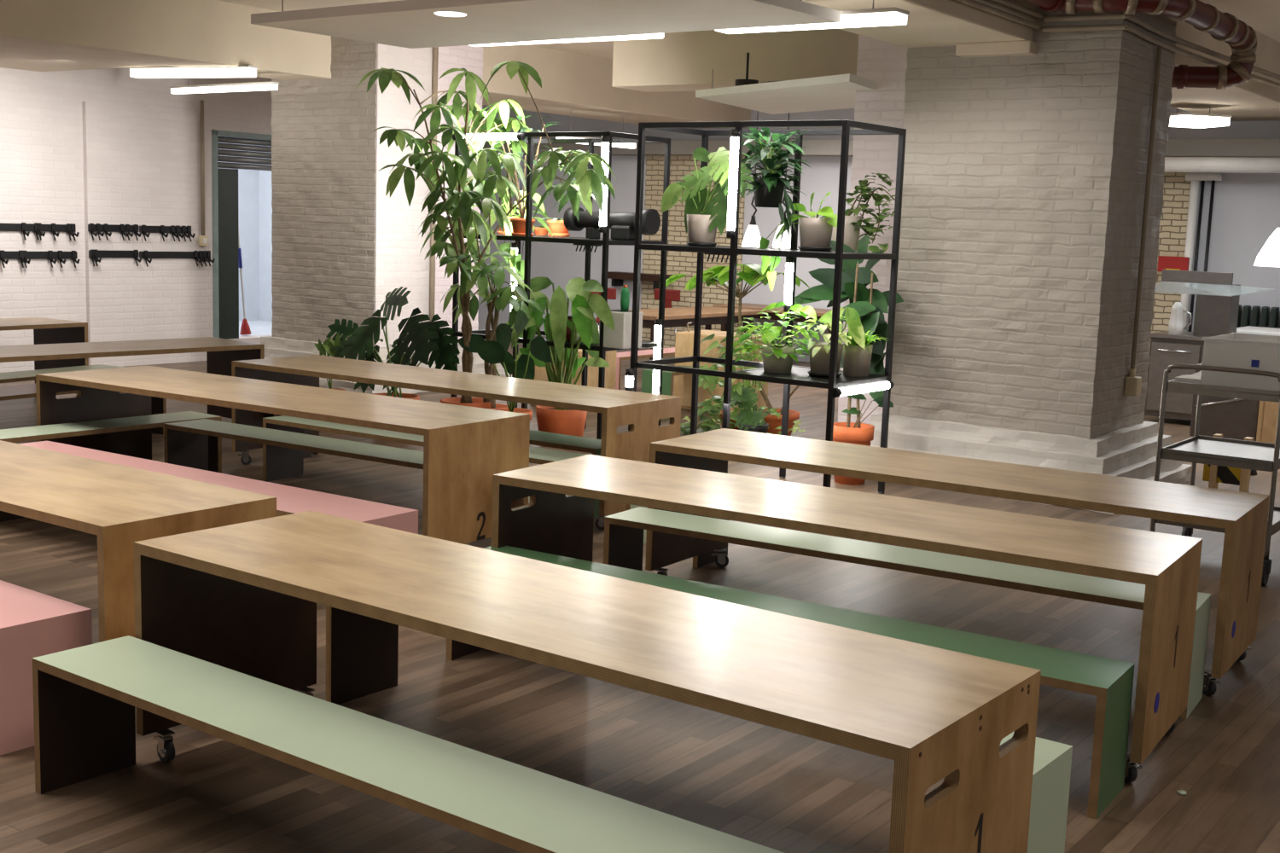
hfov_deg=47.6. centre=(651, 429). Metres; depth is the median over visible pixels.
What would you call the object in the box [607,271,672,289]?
wall shelf
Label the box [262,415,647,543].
bench
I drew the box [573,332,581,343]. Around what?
tea light
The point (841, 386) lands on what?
rack
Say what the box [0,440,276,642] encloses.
table
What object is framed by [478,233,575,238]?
shelf
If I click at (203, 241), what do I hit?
light switch
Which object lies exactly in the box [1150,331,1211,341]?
countertop
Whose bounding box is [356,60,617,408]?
tree
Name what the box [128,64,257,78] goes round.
strip light
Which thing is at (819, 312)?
table
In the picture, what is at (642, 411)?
table
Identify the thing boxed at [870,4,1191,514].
pillar
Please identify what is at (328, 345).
potted plant
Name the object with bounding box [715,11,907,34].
diffuser
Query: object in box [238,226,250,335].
mop
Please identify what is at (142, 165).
wall
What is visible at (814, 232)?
plant pot
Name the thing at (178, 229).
hook rail
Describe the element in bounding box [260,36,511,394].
pillar
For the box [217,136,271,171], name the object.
roller shutter
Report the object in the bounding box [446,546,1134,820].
bench
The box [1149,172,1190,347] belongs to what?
brick wall
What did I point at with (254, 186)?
wall
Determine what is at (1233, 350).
plastic crate
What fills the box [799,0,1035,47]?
ceiling beam
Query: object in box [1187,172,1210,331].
pipe
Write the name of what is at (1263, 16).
ceiling
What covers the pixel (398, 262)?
wall
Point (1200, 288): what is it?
glass shelf
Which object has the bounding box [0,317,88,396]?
table
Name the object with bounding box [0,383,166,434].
bench
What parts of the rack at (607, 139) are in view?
post, cross rail, post, rail, post, rail, rail, post, rail, rail, rail, post, cross rail, cross rail, cross rail, post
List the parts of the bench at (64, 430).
seat, leg panel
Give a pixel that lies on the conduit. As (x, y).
(972, 2)
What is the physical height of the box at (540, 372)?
0.582 m
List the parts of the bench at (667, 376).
leg panel, seat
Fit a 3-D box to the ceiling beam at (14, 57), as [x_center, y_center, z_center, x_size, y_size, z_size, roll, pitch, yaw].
[-8.475,-3.878,13.657,5.700,0.530,5.000,8,10,35]
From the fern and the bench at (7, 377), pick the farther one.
the bench at (7, 377)
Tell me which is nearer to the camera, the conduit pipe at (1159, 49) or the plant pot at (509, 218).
the conduit pipe at (1159, 49)
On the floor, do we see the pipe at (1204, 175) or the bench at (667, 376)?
the bench at (667, 376)
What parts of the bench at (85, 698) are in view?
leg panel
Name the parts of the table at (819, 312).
leg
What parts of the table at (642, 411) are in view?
panel, panel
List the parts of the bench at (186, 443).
leg panel, seat, leg panel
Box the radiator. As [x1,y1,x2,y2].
[1236,304,1279,328]
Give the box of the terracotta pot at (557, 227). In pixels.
[540,217,570,236]
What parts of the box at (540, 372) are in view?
panel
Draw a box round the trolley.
[1149,361,1279,586]
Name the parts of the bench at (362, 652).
leg panel, seat, leg panel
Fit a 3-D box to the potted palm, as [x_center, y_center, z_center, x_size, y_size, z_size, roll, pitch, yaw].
[-1.109,-2.135,12.173,0.751,1.015,0.598,7,9,30]
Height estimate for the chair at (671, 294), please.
0.901 m
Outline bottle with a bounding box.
[565,315,572,342]
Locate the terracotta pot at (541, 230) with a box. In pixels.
[534,225,547,235]
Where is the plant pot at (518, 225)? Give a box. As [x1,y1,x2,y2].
[510,218,535,232]
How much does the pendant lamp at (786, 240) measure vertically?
2.105 m
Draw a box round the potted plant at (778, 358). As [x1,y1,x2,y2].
[719,302,819,373]
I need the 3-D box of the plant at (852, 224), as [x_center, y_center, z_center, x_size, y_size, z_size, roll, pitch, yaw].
[1.663,-1.637,11.065,0.446,0.630,0.689,-5,11,-39]
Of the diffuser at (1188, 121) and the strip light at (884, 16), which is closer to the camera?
the strip light at (884, 16)
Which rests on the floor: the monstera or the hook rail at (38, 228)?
the monstera
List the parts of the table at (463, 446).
panel, panel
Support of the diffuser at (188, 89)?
attached to the strip light at (258, 85)
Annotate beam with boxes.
[0,0,331,80]
[0,44,164,71]
[482,44,750,128]
[482,138,1279,157]
[611,28,859,92]
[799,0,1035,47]
[1169,21,1279,121]
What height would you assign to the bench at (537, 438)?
0.435 m
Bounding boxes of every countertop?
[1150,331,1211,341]
[1236,325,1279,336]
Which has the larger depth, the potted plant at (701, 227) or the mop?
the mop
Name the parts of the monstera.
stem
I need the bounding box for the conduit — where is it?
[955,0,1279,88]
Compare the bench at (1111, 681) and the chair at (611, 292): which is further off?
the chair at (611, 292)
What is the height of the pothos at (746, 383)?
1.062 m
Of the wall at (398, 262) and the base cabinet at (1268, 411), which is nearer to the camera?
the base cabinet at (1268, 411)
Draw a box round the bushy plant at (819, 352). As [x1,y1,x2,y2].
[779,307,868,378]
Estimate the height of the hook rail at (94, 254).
0.184 m
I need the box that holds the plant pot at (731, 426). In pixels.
[717,408,743,430]
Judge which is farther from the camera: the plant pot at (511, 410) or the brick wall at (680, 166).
the brick wall at (680, 166)
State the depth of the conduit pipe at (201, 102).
16.94 m
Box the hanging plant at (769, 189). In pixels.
[740,127,812,236]
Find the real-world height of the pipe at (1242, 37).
0.532 m
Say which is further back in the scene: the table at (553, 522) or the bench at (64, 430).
the bench at (64, 430)
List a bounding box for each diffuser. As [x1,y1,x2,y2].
[170,84,277,93]
[556,136,635,148]
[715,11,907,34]
[1169,115,1230,127]
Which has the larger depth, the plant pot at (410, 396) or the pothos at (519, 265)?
the pothos at (519, 265)
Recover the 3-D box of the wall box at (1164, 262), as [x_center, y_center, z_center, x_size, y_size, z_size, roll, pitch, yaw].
[6.086,-1.921,16.860,0.350,0.180,0.140,8,10,35]
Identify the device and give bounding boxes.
[563,207,660,240]
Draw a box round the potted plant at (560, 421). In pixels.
[506,276,614,436]
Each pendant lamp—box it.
[741,110,760,247]
[772,113,791,249]
[1253,226,1279,267]
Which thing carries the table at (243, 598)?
on the floor
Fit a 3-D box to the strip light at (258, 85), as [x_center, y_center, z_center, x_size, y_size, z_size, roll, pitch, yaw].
[-4.386,-3.838,14.823,1.722,0.750,0.092,8,10,37]
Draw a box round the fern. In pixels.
[838,331,887,377]
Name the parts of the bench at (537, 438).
leg panel, seat, leg panel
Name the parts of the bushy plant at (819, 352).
plant pot, stem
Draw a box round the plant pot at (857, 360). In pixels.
[842,343,872,377]
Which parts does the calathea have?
stem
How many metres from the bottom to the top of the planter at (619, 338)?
0.500 m
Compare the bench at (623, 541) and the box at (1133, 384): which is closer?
the bench at (623, 541)
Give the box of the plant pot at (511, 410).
[491,407,532,420]
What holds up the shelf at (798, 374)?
attached to the rack at (841, 386)
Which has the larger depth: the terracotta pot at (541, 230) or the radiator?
the radiator
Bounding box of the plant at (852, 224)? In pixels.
[832,172,895,253]
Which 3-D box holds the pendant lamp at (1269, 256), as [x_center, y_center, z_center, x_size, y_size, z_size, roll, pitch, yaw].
[5.685,-2.464,12.750,0.540,2.059,0.540,2,8,0]
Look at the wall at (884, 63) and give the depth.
11.68 m
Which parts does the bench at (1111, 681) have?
leg panel, seat, leg panel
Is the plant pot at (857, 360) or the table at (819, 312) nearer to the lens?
the plant pot at (857, 360)
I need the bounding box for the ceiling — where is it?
[216,0,1279,59]
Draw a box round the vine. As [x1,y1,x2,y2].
[680,333,768,434]
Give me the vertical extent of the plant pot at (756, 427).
0.170 m
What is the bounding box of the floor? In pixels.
[0,335,1279,852]
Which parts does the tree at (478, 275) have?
stem, plant pot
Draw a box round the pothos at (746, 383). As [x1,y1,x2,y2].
[683,326,805,435]
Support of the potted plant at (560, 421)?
on the floor
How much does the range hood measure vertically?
0.640 m
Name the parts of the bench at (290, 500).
leg panel, leg panel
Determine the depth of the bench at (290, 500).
7.24 m
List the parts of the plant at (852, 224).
plant pot, stem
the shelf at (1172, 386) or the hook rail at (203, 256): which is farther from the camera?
the hook rail at (203, 256)
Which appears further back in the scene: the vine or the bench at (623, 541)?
the vine
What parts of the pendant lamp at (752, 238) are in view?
lamp shade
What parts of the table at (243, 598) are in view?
panel, panel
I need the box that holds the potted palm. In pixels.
[487,115,558,236]
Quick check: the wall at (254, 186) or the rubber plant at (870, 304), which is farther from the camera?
the wall at (254, 186)
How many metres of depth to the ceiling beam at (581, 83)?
17.25 m
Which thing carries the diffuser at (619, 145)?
attached to the strip light at (618, 145)
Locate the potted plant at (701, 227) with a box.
[660,146,753,247]
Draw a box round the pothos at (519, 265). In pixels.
[471,186,552,280]
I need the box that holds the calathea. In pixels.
[457,309,551,420]
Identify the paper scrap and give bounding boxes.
[1176,790,1186,795]
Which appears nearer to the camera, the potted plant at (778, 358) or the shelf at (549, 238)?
the potted plant at (778, 358)
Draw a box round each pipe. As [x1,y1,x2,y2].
[199,100,204,236]
[429,46,438,322]
[1025,0,1256,89]
[1130,46,1162,368]
[1163,157,1279,173]
[1180,172,1204,331]
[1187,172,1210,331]
[1204,172,1221,271]
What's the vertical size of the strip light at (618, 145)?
1.000 m
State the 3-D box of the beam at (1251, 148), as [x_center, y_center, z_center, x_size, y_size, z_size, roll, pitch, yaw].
[-1.306,-4.213,21.697,25.000,0.191,0.401,8,10,35]
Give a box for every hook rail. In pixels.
[0,222,79,240]
[0,250,80,267]
[87,223,141,240]
[88,249,141,266]
[139,224,195,241]
[139,250,215,267]
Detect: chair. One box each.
[591,287,616,331]
[654,288,680,342]
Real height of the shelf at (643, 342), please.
0.010 m
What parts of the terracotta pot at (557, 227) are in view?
plant pot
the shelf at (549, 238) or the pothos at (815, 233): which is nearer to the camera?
the pothos at (815, 233)
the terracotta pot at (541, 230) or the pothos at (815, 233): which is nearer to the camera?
the pothos at (815, 233)
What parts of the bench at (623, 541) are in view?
leg panel, seat, leg panel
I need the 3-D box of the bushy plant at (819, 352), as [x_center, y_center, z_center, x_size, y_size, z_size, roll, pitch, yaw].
[1.186,-0.604,9.899,0.636,0.484,0.641,2,8,0]
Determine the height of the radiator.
0.791 m
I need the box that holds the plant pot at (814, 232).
[798,217,832,247]
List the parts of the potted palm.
stem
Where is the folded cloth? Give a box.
[1175,371,1201,383]
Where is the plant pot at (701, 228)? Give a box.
[686,214,716,243]
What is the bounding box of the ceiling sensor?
[734,52,758,86]
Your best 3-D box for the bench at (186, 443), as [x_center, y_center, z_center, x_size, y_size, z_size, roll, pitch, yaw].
[-1.825,0.319,8.766,2.950,0.435,0.331,7,10,32]
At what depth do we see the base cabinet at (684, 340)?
14.36 m
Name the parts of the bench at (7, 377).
seat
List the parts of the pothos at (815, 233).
stem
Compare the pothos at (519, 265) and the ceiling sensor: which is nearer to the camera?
the ceiling sensor
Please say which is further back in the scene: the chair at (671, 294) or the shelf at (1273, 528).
the chair at (671, 294)
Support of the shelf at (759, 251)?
attached to the rack at (841, 386)
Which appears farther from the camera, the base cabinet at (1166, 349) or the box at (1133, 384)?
the base cabinet at (1166, 349)
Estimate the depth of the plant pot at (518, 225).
12.16 m
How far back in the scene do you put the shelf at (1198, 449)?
8.17 m
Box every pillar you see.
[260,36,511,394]
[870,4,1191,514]
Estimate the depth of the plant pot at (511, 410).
11.74 m
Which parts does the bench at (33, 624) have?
seat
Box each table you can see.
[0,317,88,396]
[0,337,264,418]
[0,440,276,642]
[35,366,529,544]
[133,511,1041,852]
[231,354,681,529]
[491,454,1202,783]
[595,306,764,360]
[645,428,1269,695]
[712,302,843,340]
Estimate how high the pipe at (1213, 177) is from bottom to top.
2.650 m
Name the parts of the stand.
leg, hazard panel, leg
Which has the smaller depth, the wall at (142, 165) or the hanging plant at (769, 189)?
the hanging plant at (769, 189)
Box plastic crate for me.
[1200,332,1279,391]
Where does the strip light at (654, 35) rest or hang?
hanging from the ceiling
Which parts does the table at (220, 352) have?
panel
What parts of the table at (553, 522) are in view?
panel, panel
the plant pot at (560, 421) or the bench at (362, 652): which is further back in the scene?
the plant pot at (560, 421)
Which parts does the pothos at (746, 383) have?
stem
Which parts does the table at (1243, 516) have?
panel, panel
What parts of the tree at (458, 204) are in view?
plant pot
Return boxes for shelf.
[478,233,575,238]
[543,337,651,345]
[548,237,612,240]
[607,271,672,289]
[669,244,791,250]
[733,366,882,382]
[757,249,865,253]
[1154,281,1274,296]
[1155,506,1279,535]
[1161,435,1279,472]
[1166,379,1279,402]
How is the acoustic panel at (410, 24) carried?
hanging from the ceiling
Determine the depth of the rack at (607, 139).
11.99 m
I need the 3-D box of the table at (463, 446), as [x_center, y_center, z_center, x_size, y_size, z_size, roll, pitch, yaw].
[-2.294,0.154,8.685,3.267,0.750,0.847,7,10,32]
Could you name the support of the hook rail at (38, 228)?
attached to the wall at (42, 151)
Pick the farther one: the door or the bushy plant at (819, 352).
the door
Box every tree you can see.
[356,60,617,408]
[452,250,545,411]
[658,263,809,436]
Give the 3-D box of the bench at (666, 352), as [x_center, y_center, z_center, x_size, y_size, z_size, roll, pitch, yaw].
[0.101,-0.646,15.948,0.360,0.435,2.000,8,10,35]
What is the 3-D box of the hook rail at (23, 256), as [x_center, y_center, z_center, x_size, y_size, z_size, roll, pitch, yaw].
[-6.594,-1.796,15.299,0.139,0.184,1.252,8,10,35]
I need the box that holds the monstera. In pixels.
[325,286,459,400]
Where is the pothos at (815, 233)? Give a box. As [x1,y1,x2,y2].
[759,192,837,290]
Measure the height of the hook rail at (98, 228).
0.184 m
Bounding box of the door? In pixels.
[211,129,271,339]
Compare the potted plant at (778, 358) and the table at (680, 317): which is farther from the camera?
the table at (680, 317)
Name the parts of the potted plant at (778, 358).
stem, plant pot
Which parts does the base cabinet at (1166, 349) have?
door, handle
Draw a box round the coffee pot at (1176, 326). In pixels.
[1168,302,1192,335]
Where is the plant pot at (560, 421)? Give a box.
[535,405,587,436]
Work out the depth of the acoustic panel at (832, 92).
12.44 m
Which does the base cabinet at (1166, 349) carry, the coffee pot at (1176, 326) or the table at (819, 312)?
the coffee pot at (1176, 326)
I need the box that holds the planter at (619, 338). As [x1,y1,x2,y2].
[599,285,642,349]
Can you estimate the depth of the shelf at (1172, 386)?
7.95 m
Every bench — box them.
[0,364,126,393]
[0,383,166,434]
[0,411,221,473]
[0,441,418,534]
[0,580,92,756]
[32,635,784,852]
[163,418,529,506]
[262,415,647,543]
[273,413,601,517]
[325,605,1072,852]
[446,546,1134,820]
[603,506,1211,719]
[615,347,674,389]
[641,365,709,395]
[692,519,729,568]
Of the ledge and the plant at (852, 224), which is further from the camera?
the plant at (852, 224)
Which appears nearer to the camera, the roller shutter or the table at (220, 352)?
the table at (220, 352)
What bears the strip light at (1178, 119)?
hanging from the ceiling
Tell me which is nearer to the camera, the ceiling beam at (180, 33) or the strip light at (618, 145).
the ceiling beam at (180, 33)
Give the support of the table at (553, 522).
on the floor
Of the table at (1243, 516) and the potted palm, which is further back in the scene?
the potted palm
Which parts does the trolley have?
tube frame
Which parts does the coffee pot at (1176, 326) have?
pot, handle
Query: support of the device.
on the rack at (607, 139)
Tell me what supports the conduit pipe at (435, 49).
attached to the pillar at (323, 151)
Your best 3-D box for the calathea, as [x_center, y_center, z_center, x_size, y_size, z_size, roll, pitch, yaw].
[-1.131,-0.392,11.438,0.507,1.130,1.123,-2,9,-24]
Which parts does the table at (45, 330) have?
panel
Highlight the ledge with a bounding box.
[955,40,1036,58]
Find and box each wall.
[0,67,272,372]
[81,101,213,366]
[217,142,272,336]
[372,43,482,347]
[477,104,1279,362]
[640,155,746,348]
[837,34,907,424]
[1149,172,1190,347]
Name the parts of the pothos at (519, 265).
stem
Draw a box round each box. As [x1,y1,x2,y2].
[529,349,616,406]
[1124,368,1141,396]
[1157,256,1189,271]
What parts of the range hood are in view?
panel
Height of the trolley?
1.166 m
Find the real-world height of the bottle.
0.210 m
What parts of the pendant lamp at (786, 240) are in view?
lamp shade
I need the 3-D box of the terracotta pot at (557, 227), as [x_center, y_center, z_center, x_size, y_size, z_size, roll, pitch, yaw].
[-0.834,-1.822,13.056,0.389,0.162,0.315,2,8,0]
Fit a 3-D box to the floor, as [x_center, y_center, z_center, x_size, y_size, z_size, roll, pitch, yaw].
[0.010,-0.279,15.114,28.000,0.060,42.000,2,8,0]
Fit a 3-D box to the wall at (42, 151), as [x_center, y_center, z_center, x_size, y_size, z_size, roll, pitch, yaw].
[-8.259,-2.223,13.170,0.251,3.750,15.214,8,10,35]
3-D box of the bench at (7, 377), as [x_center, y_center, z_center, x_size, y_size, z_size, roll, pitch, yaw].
[-5.176,-0.215,11.634,0.380,0.435,2.200,6,9,28]
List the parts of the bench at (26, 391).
seat, leg panel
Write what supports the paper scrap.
on the floor
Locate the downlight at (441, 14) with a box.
[434,11,466,17]
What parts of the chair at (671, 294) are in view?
backrest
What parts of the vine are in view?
stem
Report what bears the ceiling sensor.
attached to the acoustic panel at (832, 92)
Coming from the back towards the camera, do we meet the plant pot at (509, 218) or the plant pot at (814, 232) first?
the plant pot at (509, 218)
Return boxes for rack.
[451,131,671,439]
[625,119,906,494]
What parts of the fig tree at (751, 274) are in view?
stem, plant pot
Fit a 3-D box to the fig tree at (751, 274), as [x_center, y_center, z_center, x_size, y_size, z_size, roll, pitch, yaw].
[0.682,-0.733,12.952,0.818,1.502,1.464,-5,11,-39]
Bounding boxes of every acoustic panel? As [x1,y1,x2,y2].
[250,0,841,48]
[695,69,876,114]
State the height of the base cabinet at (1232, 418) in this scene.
0.874 m
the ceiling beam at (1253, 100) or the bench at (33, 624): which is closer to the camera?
the bench at (33, 624)
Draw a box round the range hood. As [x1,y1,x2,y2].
[1154,269,1274,336]
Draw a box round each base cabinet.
[673,321,770,410]
[1144,331,1211,420]
[1189,363,1259,442]
[1256,401,1279,443]
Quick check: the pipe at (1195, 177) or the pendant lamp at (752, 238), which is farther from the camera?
the pipe at (1195, 177)
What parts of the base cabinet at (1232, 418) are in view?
rail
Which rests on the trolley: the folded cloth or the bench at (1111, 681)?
the folded cloth
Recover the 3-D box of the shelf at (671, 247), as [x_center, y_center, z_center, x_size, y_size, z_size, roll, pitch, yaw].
[0.467,-1.304,10.393,0.788,0.010,0.769,8,10,36]
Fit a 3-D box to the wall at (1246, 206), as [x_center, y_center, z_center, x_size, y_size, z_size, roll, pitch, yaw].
[0.935,-2.982,20.749,30.000,3.750,0.252,8,10,35]
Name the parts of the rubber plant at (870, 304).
plant pot, stem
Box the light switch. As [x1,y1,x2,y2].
[198,235,208,245]
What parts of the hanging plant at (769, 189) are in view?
stem, plant pot, hanging cord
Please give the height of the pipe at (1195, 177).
2.648 m
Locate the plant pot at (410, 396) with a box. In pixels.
[372,392,419,400]
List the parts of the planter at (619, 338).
planter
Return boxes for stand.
[1202,433,1253,492]
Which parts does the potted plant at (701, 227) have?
stem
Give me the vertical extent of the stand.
0.420 m
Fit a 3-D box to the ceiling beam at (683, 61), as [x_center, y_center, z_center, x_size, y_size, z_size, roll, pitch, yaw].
[0.940,-3.639,14.110,2.850,0.580,0.600,8,10,35]
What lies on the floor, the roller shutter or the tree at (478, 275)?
the tree at (478, 275)
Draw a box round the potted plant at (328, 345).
[314,331,351,390]
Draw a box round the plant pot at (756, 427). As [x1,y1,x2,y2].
[738,421,768,433]
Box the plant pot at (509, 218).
[499,216,520,231]
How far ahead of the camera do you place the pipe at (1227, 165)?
15.92 m
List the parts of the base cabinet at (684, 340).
door, door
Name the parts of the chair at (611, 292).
backrest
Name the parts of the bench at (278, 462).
leg panel, seat, leg panel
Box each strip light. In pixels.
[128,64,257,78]
[169,72,279,93]
[471,33,663,46]
[556,107,635,148]
[715,0,909,34]
[1169,104,1231,127]
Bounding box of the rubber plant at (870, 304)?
[794,235,904,485]
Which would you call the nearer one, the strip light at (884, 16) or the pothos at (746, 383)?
the strip light at (884, 16)
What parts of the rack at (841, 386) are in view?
post, cross rail, cross rail, cross rail, post, rail, post, rail, rail, cross rail, rail, post, rail, rail, post, cross rail, cross rail, cross rail, post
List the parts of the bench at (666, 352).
leg panel, seat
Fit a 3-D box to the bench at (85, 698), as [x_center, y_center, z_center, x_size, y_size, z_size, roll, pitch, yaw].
[-0.740,1.062,3.871,2.707,0.435,0.340,8,10,36]
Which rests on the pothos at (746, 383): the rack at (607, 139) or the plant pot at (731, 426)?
the plant pot at (731, 426)
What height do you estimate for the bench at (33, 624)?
0.435 m
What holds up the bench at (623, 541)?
on the floor

